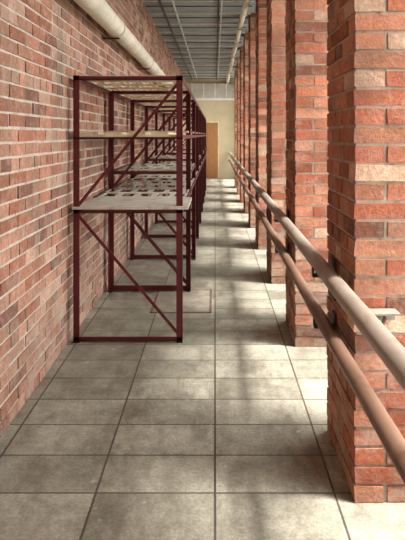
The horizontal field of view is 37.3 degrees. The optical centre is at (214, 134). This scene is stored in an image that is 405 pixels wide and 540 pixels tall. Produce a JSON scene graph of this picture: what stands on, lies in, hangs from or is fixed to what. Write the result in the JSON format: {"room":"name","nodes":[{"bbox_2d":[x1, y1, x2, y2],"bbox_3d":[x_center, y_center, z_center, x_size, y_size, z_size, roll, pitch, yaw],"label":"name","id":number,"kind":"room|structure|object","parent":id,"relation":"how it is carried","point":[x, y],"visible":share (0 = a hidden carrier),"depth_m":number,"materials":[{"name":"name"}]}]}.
{"room":"warehouse corridor","nodes":[
{"label":"warehouse corridor","id":0,"kind":"room"},
{"bbox_2d":[0,0,184,436],"bbox_3d":[-1.208,-0.235,8.450,0.304,3.470,24.905,0,0,0],"label":"wall","id":1,"kind":"structure","parent":0,"point":[44,43],"depth_m":3.91,"materials":[{"name":"brick"}]},
{"bbox_2d":[73,0,185,105],"bbox_3d":[-0.946,-0.998,8.400,0.217,0.199,24.761,0,0,0],"label":"pipe","id":2,"kind":"object","parent":1,"relation":"attached to","point":[100,11],"visible":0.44,"depth_m":5.55,"materials":[{"name":"metal"}]},
{"bbox_2d":[142,0,255,78],"bbox_3d":[0.010,-2.055,8.450,2.740,0.230,25.300,0,0,0],"label":"ceiling","id":3,"kind":"structure","parent":0,"point":[193,23],"depth_m":11.38,"materials":[{"name":"metal"}]},
{"bbox_2d":[158,0,191,79],"bbox_3d":[-0.800,-1.920,8.400,0.036,0.036,24.760,0,0,0],"label":"electrical cable","id":4,"kind":"object","parent":3,"relation":"attached to","point":[159,1],"visible":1,"depth_m":11.11,"materials":[{"name":"metal"}]},
{"bbox_2d":[216,0,218,79],"bbox_3d":[0.050,-1.926,8.400,0.024,0.024,24.760,0,0,0],"label":"electrical cable","id":5,"kind":"object","parent":3,"relation":"attached to","point":[218,0],"visible":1,"depth_m":10.94,"materials":[{"name":"metal"}]},
{"bbox_2d":[226,0,249,83],"bbox_3d":[0.420,-1.859,8.400,0.100,0.219,24.760,0,0,0],"label":"conduit","id":6,"kind":"object","parent":3,"relation":"hanging from","point":[245,2],"depth_m":10.34,"materials":[{"name":"beige metal"}]},
{"bbox_2d":[0,178,404,539],"bbox_3d":[0.010,1.573,8.450,2.740,0.154,25.300,0,0,0],"label":"floor","id":7,"kind":"structure","parent":0,"point":[221,432],"depth_m":3.11,"materials":[{"name":"tile"}]},
{"bbox_2d":[72,75,191,342],"bbox_3d":[-0.607,0.534,5.037,0.831,1.931,1.480,0,0,0],"label":"storage rack","id":8,"kind":"object","parent":7,"relation":"on","point":[110,204],"visible":1,"depth_m":4.34,"materials":[{"name":"red metal"}]},
{"bbox_2d":[113,92,195,285],"bbox_3d":[-0.628,0.534,6.531,0.787,1.931,1.450,0,0,0],"label":"storage rack","id":9,"kind":"object","parent":7,"relation":"on","point":[135,169],"visible":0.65,"depth_m":6.89,"materials":[{"name":"red metal"}]},
{"bbox_2d":[134,101,198,254],"bbox_3d":[-0.628,0.534,8.011,0.787,1.931,1.450,0,0,0],"label":"storage rack","id":10,"kind":"object","parent":7,"relation":"on","point":[142,104],"visible":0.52,"depth_m":8.70,"materials":[{"name":"red metal"}]},
{"bbox_2d":[148,107,200,223],"bbox_3d":[-0.628,0.534,9.490,0.787,1.931,1.450,0,0,0],"label":"storage rack","id":11,"kind":"object","parent":7,"relation":"on","point":[162,157],"visible":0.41,"depth_m":10.21,"materials":[{"name":"red metal"}]},
{"bbox_2d":[158,111,202,220],"bbox_3d":[-0.628,0.534,10.970,0.787,1.931,1.450,0,0,0],"label":"storage rack","id":12,"kind":"object","parent":7,"relation":"on","point":[162,113],"visible":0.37,"depth_m":11.69,"materials":[{"name":"red metal"}]},
{"bbox_2d":[165,114,203,203],"bbox_3d":[-0.628,0.534,12.449,0.787,1.931,1.450,0,0,0],"label":"storage rack","id":13,"kind":"object","parent":7,"relation":"on","point":[184,151],"visible":0.27,"depth_m":13.16,"materials":[{"name":"red metal"}]},
{"bbox_2d":[170,115,204,196],"bbox_3d":[-0.628,0.534,13.929,0.787,1.931,1.450,0,0,0],"label":"storage rack","id":14,"kind":"object","parent":7,"relation":"on","point":[173,118],"visible":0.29,"depth_m":14.65,"materials":[{"name":"red metal"}]},
{"bbox_2d":[175,117,205,194],"bbox_3d":[-0.628,0.534,15.408,0.787,1.931,1.450,0,0,0],"label":"storage rack","id":15,"kind":"object","parent":7,"relation":"on","point":[175,117],"visible":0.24,"depth_m":16.13,"materials":[{"name":"red metal"}]},
{"bbox_2d":[184,78,234,177],"bbox_3d":[0.010,-0.235,20.950,2.740,3.470,0.300,0,0,0],"label":"wall","id":16,"kind":"structure","parent":0,"point":[215,98],"depth_m":20.90,"materials":[{"name":"beige paint"}]},
{"bbox_2d":[206,121,218,177],"bbox_3d":[-0.320,0.510,20.841,0.920,1.980,0.110,0,0,0],"label":"door","id":17,"kind":"structure","parent":16,"relation":"in","point":[212,127],"depth_m":20.83,"materials":[{"name":"brown wood"}]},
{"bbox_2d":[234,65,236,187],"bbox_3d":[0.820,-0.235,17.146,0.510,3.470,0.610,0,0,0],"label":"brick pillar","id":18,"kind":"structure","parent":0,"point":[235,77],"depth_m":16.85,"materials":[{"name":"red brick"}]},
{"bbox_2d":[237,56,239,194],"bbox_3d":[0.820,-0.235,15.346,0.509,3.470,0.609,0,0,0],"label":"brick pillar","id":19,"kind":"structure","parent":0,"point":[238,58],"depth_m":15.05,"materials":[{"name":"red brick"}]},
{"bbox_2d":[240,46,243,202],"bbox_3d":[0.820,-0.235,13.546,0.510,3.470,0.610,0,0,0],"label":"brick pillar","id":20,"kind":"structure","parent":0,"point":[241,47],"depth_m":13.25,"materials":[{"name":"red brick"}]},
{"bbox_2d":[228,152,404,390],"bbox_3d":[0.513,0.677,8.410,0.111,0.195,24.780,0,0,0],"label":"pipe","id":21,"kind":"object","parent":20,"relation":"attached to","point":[387,347],"visible":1,"depth_m":2.18,"materials":[{"name":"beige metal"}]},
{"bbox_2d":[243,32,248,213],"bbox_3d":[0.820,-0.235,11.745,0.509,3.470,0.609,0,0,0],"label":"brick pillar","id":22,"kind":"structure","parent":0,"point":[246,35],"depth_m":11.45,"materials":[{"name":"red brick"}]},
{"bbox_2d":[248,13,255,227],"bbox_3d":[0.820,-0.235,9.945,0.509,3.470,0.610,0,0,0],"label":"brick pillar","id":23,"kind":"structure","parent":0,"point":[252,19],"depth_m":9.65,"materials":[{"name":"red brick"}]},
{"bbox_2d":[255,0,266,249],"bbox_3d":[0.820,-0.235,8.146,0.509,3.470,0.609,0,0,0],"label":"brick pillar","id":24,"kind":"structure","parent":0,"point":[260,5],"depth_m":7.85,"materials":[{"name":"red brick"}]},
{"bbox_2d":[266,0,285,283],"bbox_3d":[0.820,-0.235,6.346,0.509,3.470,0.610,0,0,0],"label":"brick pillar","id":25,"kind":"structure","parent":0,"point":[276,9],"depth_m":6.05,"materials":[{"name":"red brick"}]},
{"bbox_2d":[285,0,328,346],"bbox_3d":[0.820,-0.235,4.546,0.510,3.470,0.610,0,0,0],"label":"brick pillar","id":26,"kind":"structure","parent":0,"point":[306,200],"depth_m":4.25,"materials":[{"name":"red brick"}]},
{"bbox_2d":[327,0,404,502],"bbox_3d":[0.820,-0.235,2.746,0.509,3.470,0.610,0,0,0],"label":"brick pillar","id":27,"kind":"structure","parent":0,"point":[366,39],"depth_m":2.45,"materials":[{"name":"red brick"}]},
{"bbox_2d":[229,159,404,483],"bbox_3d":[0.516,0.921,8.410,0.105,0.184,24.780,0,0,0],"label":"pipe","id":28,"kind":"object","parent":27,"relation":"attached to","point":[391,438],"visible":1,"depth_m":2.23,"materials":[{"name":"brown metal"}]},
{"bbox_2d":[369,308,400,324],"bbox_3d":[0.675,0.745,2.400,0.110,0.084,0.089,0,0,0],"label":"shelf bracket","id":29,"kind":"object","parent":27,"relation":"attached to","point":[383,314],"visible":0.64,"depth_m":2.39,"materials":[{"name":"beige metal"}]}
]}

